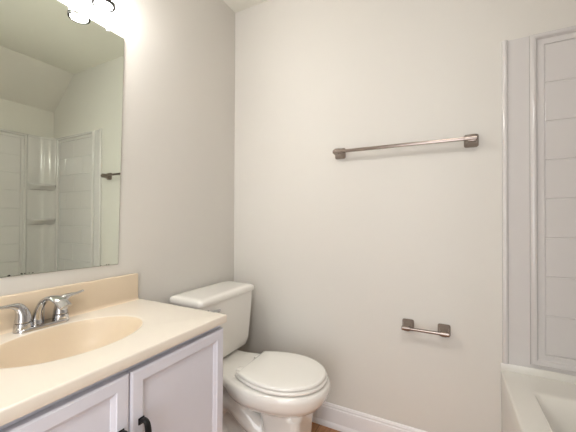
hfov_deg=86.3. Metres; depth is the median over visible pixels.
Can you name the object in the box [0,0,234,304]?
wall
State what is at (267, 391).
toilet
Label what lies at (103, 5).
vanity light
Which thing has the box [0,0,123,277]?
wall mirror
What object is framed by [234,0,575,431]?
wall
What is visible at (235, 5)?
ceiling
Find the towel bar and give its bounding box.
[333,134,478,158]
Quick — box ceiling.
[222,0,267,12]
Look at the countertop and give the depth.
0.95 m
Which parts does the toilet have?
tank lid, tank, bowl, seat, seat lid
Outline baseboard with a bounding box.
[312,401,426,431]
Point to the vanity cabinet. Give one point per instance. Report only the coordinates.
(179, 388)
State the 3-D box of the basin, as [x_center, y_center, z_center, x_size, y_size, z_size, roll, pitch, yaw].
[-0.636,0.422,0.911,0.292,0.126,0.408,0,-1,28]
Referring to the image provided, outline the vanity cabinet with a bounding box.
[0,325,222,431]
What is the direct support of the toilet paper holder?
attached to the wall at (335, 254)
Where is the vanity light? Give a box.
[91,0,114,11]
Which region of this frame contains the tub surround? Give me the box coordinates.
[502,25,575,375]
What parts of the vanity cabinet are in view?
door, handle, door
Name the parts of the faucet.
handle, handle, plate, spout, handle, handle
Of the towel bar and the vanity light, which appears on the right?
the towel bar
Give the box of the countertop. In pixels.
[0,273,226,426]
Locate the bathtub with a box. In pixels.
[501,362,575,431]
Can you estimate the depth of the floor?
1.62 m
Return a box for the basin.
[0,316,142,367]
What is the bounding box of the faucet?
[0,289,83,333]
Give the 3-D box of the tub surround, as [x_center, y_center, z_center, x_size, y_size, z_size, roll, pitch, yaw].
[0.907,-0.070,0.459,0.778,1.364,1.519,0,-1,28]
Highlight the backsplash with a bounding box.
[0,273,138,334]
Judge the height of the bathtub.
0.506 m
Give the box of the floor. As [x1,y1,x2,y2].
[311,422,340,431]
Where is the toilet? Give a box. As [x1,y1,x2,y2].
[169,281,330,431]
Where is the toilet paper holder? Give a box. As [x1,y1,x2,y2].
[401,318,450,336]
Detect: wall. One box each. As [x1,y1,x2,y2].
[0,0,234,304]
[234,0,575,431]
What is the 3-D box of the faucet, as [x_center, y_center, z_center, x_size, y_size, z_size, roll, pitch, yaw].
[-0.759,0.305,0.978,0.132,0.103,0.250,0,-1,28]
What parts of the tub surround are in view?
panel frame, tile panel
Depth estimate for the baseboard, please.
1.59 m
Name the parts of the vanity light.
lamp shade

